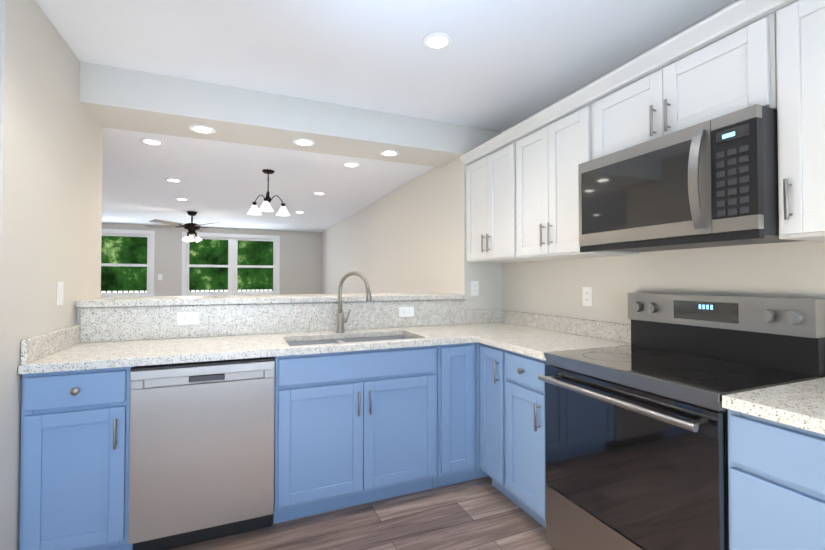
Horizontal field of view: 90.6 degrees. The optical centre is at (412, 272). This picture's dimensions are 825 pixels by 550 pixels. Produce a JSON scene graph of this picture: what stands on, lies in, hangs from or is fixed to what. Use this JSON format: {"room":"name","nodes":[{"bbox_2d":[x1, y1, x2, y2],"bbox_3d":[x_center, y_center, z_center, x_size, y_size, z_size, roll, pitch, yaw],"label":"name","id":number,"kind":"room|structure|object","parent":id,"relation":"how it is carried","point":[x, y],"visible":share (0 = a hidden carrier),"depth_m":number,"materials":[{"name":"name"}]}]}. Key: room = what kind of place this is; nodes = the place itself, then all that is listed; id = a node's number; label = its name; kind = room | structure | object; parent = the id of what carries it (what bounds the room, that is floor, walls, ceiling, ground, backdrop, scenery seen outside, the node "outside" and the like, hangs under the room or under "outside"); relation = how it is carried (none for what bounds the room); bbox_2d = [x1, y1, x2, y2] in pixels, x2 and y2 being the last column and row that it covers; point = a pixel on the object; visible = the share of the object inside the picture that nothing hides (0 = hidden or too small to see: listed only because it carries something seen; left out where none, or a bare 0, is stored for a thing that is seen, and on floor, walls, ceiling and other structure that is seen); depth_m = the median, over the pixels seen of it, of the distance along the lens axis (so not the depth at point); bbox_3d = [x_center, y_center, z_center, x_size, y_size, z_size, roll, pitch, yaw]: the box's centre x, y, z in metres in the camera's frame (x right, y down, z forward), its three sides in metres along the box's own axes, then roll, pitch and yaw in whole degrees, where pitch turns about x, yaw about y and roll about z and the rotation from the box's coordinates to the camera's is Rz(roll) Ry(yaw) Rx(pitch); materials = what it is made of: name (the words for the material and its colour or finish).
{"room":"kitchen","nodes":[
{"label":"kitchen","id":0,"kind":"room"},
{"bbox_2d":[0,0,102,549],"bbox_3d":[-1.825,0.060,2.054,0.115,2.470,1.200,0,-1,-23],"label":"wall","id":1,"kind":"structure","parent":0,"point":[51,142],"depth_m":1.79,"materials":[{"name":"white paint"}]},
{"bbox_2d":[56,282,63,305],"bbox_3d":[-1.744,0.105,2.022,0.008,0.116,0.072,0,-1,-23],"label":"light switch","id":2,"kind":"object","parent":1,"relation":"attached to","point":[59,293],"visible":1,"depth_m":2.01,"materials":[{"name":"white plastic"}]},
{"bbox_2d":[102,223,321,296],"bbox_3d":[-4.374,0.254,7.857,5.180,2.275,0.120,0,-1,-23],"label":"wall","id":3,"kind":"structure","parent":0,"point":[300,262],"depth_m":8.48,"materials":[{"name":"white paint"}]},
{"bbox_2d":[101,229,154,296],"bbox_3d":[-5.366,-0.121,7.396,1.220,1.320,0.110,0,-1,-23],"label":"window","id":4,"kind":"structure","parent":3,"relation":"in","point":[150,236],"depth_m":7.55,"materials":[{"name":"white paint"}]},
{"bbox_2d":[181,232,280,295],"bbox_3d":[-3.589,-0.109,8.151,1.820,1.320,0.120,0,-1,-23],"label":"window","id":5,"kind":"structure","parent":3,"relation":"in","point":[232,266],"depth_m":8.14,"materials":[{"name":"white paint"}]},
{"bbox_2d":[102,127,433,231],"bbox_3d":[-3.271,-0.967,5.260,5.420,0.080,5.800,0,-1,-23],"label":"ceiling","id":6,"kind":"structure","parent":0,"point":[224,184],"depth_m":4.28,"materials":[{"name":"white paint"}]},
{"bbox_2d":[139,138,163,145],"bbox_3d":[-1.920,-0.960,3.008,0.156,0.007,0.156,0,-1,-23],"label":"recessed light","id":7,"kind":"object","parent":6,"relation":"in","point":[150,141],"visible":1,"depth_m":2.99,"materials":[{"name":"white paint"}]},
{"bbox_2d":[165,178,181,182],"bbox_3d":[-2.445,-0.940,4.175,0.156,0.007,0.156,0,-1,-23],"label":"recessed light","id":8,"kind":"object","parent":6,"relation":"in","point":[172,180],"visible":0.94,"depth_m":4.17,"materials":[{"name":"white paint"}]},
{"bbox_2d":[175,198,188,200],"bbox_3d":[-2.918,-0.924,5.169,0.156,0.007,0.156,0,-1,-23],"label":"recessed light","id":9,"kind":"object","parent":6,"relation":"in","point":[182,199],"visible":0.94,"depth_m":5.17,"materials":[{"name":"white paint"}]},
{"bbox_2d":[146,211,238,241],"bbox_3d":[-3.321,-0.683,6.173,1.290,0.454,1.256,0,-1,-23],"label":"fan","id":10,"kind":"object","parent":6,"relation":"hanging from","point":[192,228],"visible":1,"depth_m":6.08,"materials":[{"name":"black metal"}]},
{"bbox_2d":[247,169,289,215],"bbox_3d":[-1.326,-0.751,3.791,0.388,0.397,0.376,0,-1,-23],"label":"chandelier","id":11,"kind":"object","parent":6,"relation":"hanging from","point":[264,207],"visible":1,"depth_m":3.81,"materials":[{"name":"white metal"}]},
{"bbox_2d":[313,192,325,194],"bbox_3d":[-1.099,-0.930,4.819,0.156,0.007,0.156,0,-1,-23],"label":"recessed light","id":12,"kind":"object","parent":6,"relation":"in","point":[318,193],"visible":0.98,"depth_m":4.81,"materials":[{"name":"white paint"}]},
{"bbox_2d":[342,162,359,167],"bbox_3d":[-0.545,-0.950,3.609,0.156,0.007,0.156,0,-1,-23],"label":"recessed light","id":13,"kind":"object","parent":6,"relation":"in","point":[350,164],"visible":1,"depth_m":3.59,"materials":[{"name":"white paint"}]},
{"bbox_2d":[77,299,459,323],"bbox_3d":[-0.746,0.755,2.769,2.440,1.105,0.140,0,-1,-23],"label":"wall","id":14,"kind":"structure","parent":0,"point":[78,315],"depth_m":2.35,"materials":[{"name":"white paint"}]},
{"bbox_2d":[75,292,466,307],"bbox_3d":[-0.798,0.184,2.903,2.436,0.038,0.490,0,-1,-23],"label":"bar ledge","id":15,"kind":"object","parent":14,"relation":"on","point":[182,300],"visible":0.94,"depth_m":2.60,"materials":[{"name":"stone"}]},
{"bbox_2d":[80,61,463,166],"bbox_3d":[-2.118,-1.057,2.372,5.300,0.225,0.420,0,-1,-23],"label":"soffit","id":16,"kind":"structure","parent":0,"point":[124,99],"depth_m":2.68,"materials":[{"name":"white paint"}]},
{"bbox_2d":[189,125,214,133],"bbox_3d":[-1.377,-0.935,2.672,0.156,0.007,0.156,0,-1,-23],"label":"recessed light","id":17,"kind":"object","parent":16,"relation":"attached to","point":[203,129],"visible":1,"depth_m":2.67,"materials":[{"name":"white paint"}]},
{"bbox_2d":[293,138,314,145],"bbox_3d":[-0.778,-0.931,2.924,0.156,0.007,0.156,0,-1,-23],"label":"recessed light","id":18,"kind":"object","parent":16,"relation":"attached to","point":[303,142],"visible":1,"depth_m":2.92,"materials":[{"name":"white paint"}]},
{"bbox_2d":[380,150,399,156],"bbox_3d":[-0.179,-0.927,3.177,0.156,0.007,0.156,0,-1,-23],"label":"recessed light","id":19,"kind":"object","parent":16,"relation":"attached to","point":[389,153],"visible":0.98,"depth_m":3.17,"materials":[{"name":"white paint"}]},
{"bbox_2d":[164,476,554,549],"bbox_3d":[-1.942,1.329,2.559,5.800,0.050,11.700,0,-1,-23],"label":"floor","id":20,"kind":"structure","parent":0,"point":[483,513],"depth_m":2.07,"materials":[{"name":"brown wood"}]},
{"bbox_2d":[19,366,134,549],"bbox_3d":[-1.530,0.857,1.984,0.375,0.876,0.653,0,-1,-23],"label":"base cabinet","id":21,"kind":"object","parent":20,"relation":"on","point":[74,471],"visible":0.81,"depth_m":1.72,"materials":[{"name":"blue paint"}]},
{"bbox_2d":[128,357,274,549],"bbox_3d":[-1.075,0.864,2.173,0.603,0.868,0.598,0,-1,-23],"label":"dishwasher","id":22,"kind":"object","parent":20,"relation":"on","point":[201,451],"visible":0.98,"depth_m":1.89,"materials":[{"name":"silver metal"}]},
{"bbox_2d":[273,335,436,523],"bbox_3d":[-0.377,0.865,2.470,0.908,0.876,0.653,0,-1,-23],"label":"base cabinet","id":23,"kind":"object","parent":20,"relation":"on","point":[353,428],"visible":0.9,"depth_m":2.19,"materials":[{"name":"blue paint"}]},
{"bbox_2d":[18,299,542,374],"bbox_3d":[-0.425,0.312,2.470,2.786,0.227,0.667,0,-1,-23],"label":"countertop","id":24,"kind":"structure","parent":23,"relation":"on","point":[106,337],"depth_m":2.37,"materials":[{"name":"stone"}]},
{"bbox_2d":[177,312,199,324],"bbox_3d":[-1.329,0.272,2.422,0.116,0.072,0.009,0,-1,-23],"label":"outlet","id":25,"kind":"object","parent":24,"relation":"attached to","point":[188,318],"visible":1,"depth_m":2.42,"materials":[{"name":"white plastic"}]},
{"bbox_2d":[287,336,412,345],"bbox_3d":[-0.350,0.521,2.451,0.806,0.190,0.400,0,-1,-23],"label":"sink","id":26,"kind":"object","parent":24,"relation":"in","point":[344,340],"visible":0.06,"depth_m":2.63,"materials":[{"name":"silver metal"}]},
{"bbox_2d":[335,271,370,332],"bbox_3d":[-0.384,0.192,2.629,0.193,0.398,0.209,0,-1,-23],"label":"faucet","id":27,"kind":"object","parent":24,"relation":"on","point":[341,320],"visible":1,"depth_m":2.65,"materials":[{"name":"silver metal"}]},
{"bbox_2d":[399,307,413,316],"bbox_3d":[-0.043,0.286,2.964,0.116,0.072,0.009,0,-1,-23],"label":"outlet","id":28,"kind":"object","parent":24,"relation":"attached to","point":[406,311],"visible":1,"depth_m":2.96,"materials":[{"name":"white plastic"}]},
{"bbox_2d":[432,342,487,487],"bbox_3d":[0.446,0.871,2.834,0.888,0.876,0.622,0,-1,-23],"label":"base cabinet","id":29,"kind":"object","parent":20,"relation":"on","point":[458,413],"visible":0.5,"depth_m":2.44,"materials":[{"name":"blue paint"}]},
{"bbox_2d":[480,343,517,504],"bbox_3d":[0.720,0.865,2.472,0.653,0.876,0.254,0,-1,-23],"label":"base cabinet","id":30,"kind":"object","parent":20,"relation":"on","point":[493,378],"visible":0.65,"depth_m":2.35,"materials":[{"name":"blue paint"}]},
{"bbox_2d":[505,350,548,527],"bbox_3d":[0.837,0.860,2.195,0.653,0.876,0.344,0,-1,-23],"label":"base cabinet","id":31,"kind":"object","parent":20,"relation":"on","point":[526,483],"visible":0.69,"depth_m":2.08,"materials":[{"name":"blue paint"}]},
{"bbox_2d":[474,315,630,359],"bbox_3d":[0.797,0.354,2.312,0.656,0.137,0.574,0,-1,-23],"label":"countertop","id":32,"kind":"structure","parent":31,"relation":"on","point":[529,335],"depth_m":2.44,"materials":[{"name":"stone"}]},
{"bbox_2d":[538,293,824,549],"bbox_3d":[1.032,0.694,1.678,0.702,1.190,0.759,0,-1,-23],"label":"range","id":33,"kind":"object","parent":20,"relation":"on","point":[636,431],"visible":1,"depth_m":1.55,"materials":[{"name":"silver metal"}]},
{"bbox_2d":[727,409,824,549],"bbox_3d":[1.321,0.841,1.050,0.649,0.876,0.610,0,-1,-23],"label":"base cabinet","id":34,"kind":"object","parent":20,"relation":"on","point":[776,482],"visible":0.71,"depth_m":1.11,"materials":[{"name":"blue paint"}]},
{"bbox_2d":[722,377,824,434],"bbox_3d":[1.335,0.334,1.065,0.633,0.137,0.610,0,-1,-23],"label":"countertop","id":35,"kind":"structure","parent":34,"relation":"on","point":[801,405],"depth_m":1.16,"materials":[{"name":"stone"}]},
{"bbox_2d":[35,0,733,131],"bbox_3d":[-0.750,-1.253,-0.261,5.772,0.080,5.500,0,-1,-23],"label":"ceiling","id":36,"kind":"structure","parent":0,"point":[500,65],"depth_m":2.10,"materials":[{"name":"white paint"}]},
{"bbox_2d":[422,32,452,50],"bbox_3d":[0.126,-1.170,2.072,0.156,0.007,0.156,0,-1,-23],"label":"recessed light","id":37,"kind":"object","parent":36,"relation":"in","point":[435,41],"visible":1,"depth_m":2.07,"materials":[{"name":"white paint"}]},
{"bbox_2d":[321,126,501,310],"bbox_3d":[-0.640,0.128,6.123,0.352,2.470,6.220,0,-1,-23],"label":"wall","id":38,"kind":"structure","parent":0,"point":[410,237],"depth_m":4.03,"materials":[{"name":"white paint"}]},
{"bbox_2d":[470,281,478,295],"bbox_3d":[0.491,0.125,3.219,0.072,0.116,0.009,0,-1,-23],"label":"outlet","id":39,"kind":"object","parent":38,"relation":"attached to","point":[474,286],"visible":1,"depth_m":3.22,"materials":[{"name":"white plastic"}]},
{"bbox_2d":[502,0,824,324],"bbox_3d":[1.831,0.041,0.871,0.120,2.470,5.620,0,-1,-23],"label":"wall","id":40,"kind":"structure","parent":0,"point":[796,269],"depth_m":2.08,"materials":[{"name":"white paint"}]},
{"bbox_2d":[466,142,555,262],"bbox_3d":[0.677,-0.464,2.971,0.374,0.762,0.622,0,-1,-23],"label":"upper cabinet","id":41,"kind":"object","parent":40,"relation":"attached to","point":[491,203],"visible":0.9,"depth_m":2.86,"materials":[{"name":"white paint"}]},
{"bbox_2d":[516,103,638,258],"bbox_3d":[0.919,-0.474,2.399,0.374,0.762,0.616,0,-1,-23],"label":"upper cabinet","id":42,"kind":"object","parent":40,"relation":"attached to","point":[550,157],"visible":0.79,"depth_m":2.31,"materials":[{"name":"white paint"}]},
{"bbox_2d":[582,287,591,305],"bbox_3d":[1.071,0.148,2.503,0.009,0.116,0.072,0,-1,-23],"label":"outlet","id":43,"kind":"object","parent":40,"relation":"attached to","point":[587,296],"visible":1,"depth_m":2.50,"materials":[{"name":"white plastic"}]},
{"bbox_2d":[460,0,797,164],"bbox_3d":[1.058,-0.893,2.057,0.390,0.062,2.616,0,-1,-23],"label":"crown molding","id":44,"kind":"structure","parent":40,"relation":"attached to","point":[733,18],"depth_m":1.75,"materials":[{"name":"white paint"}]},
{"bbox_2d":[593,13,776,158],"bbox_3d":[1.187,-0.704,1.766,0.374,0.322,0.760,0,-1,-23],"label":"upper cabinet","id":45,"kind":"object","parent":40,"relation":"attached to","point":[734,72],"visible":0.69,"depth_m":1.59,"materials":[{"name":"white paint"}]},
{"bbox_2d":[578,104,799,251],"bbox_3d":[1.142,-0.321,1.741,0.473,0.435,0.757,0,-1,-23],"label":"microwave","id":46,"kind":"object","parent":45,"relation":"attached to","point":[711,183],"visible":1,"depth_m":1.53,"materials":[{"name":"silver metal"}]},
{"bbox_2d":[776,0,824,241],"bbox_3d":[1.454,-0.495,1.129,0.374,0.762,0.610,0,-1,-23],"label":"upper cabinet","id":47,"kind":"object","parent":40,"relation":"attached to","point":[800,44],"visible":1,"depth_m":1.29,"materials":[{"name":"white paint"}]},
{"label":"outside","id":48,"kind":"structure","parent":0,"visible":0},
{"bbox_2d":[101,236,272,292],"bbox_3d":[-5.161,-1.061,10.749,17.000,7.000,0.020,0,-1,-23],"label":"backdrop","id":49,"kind":"structure","parent":48,"point":[121,250],"depth_m":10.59,"materials":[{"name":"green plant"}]}
]}

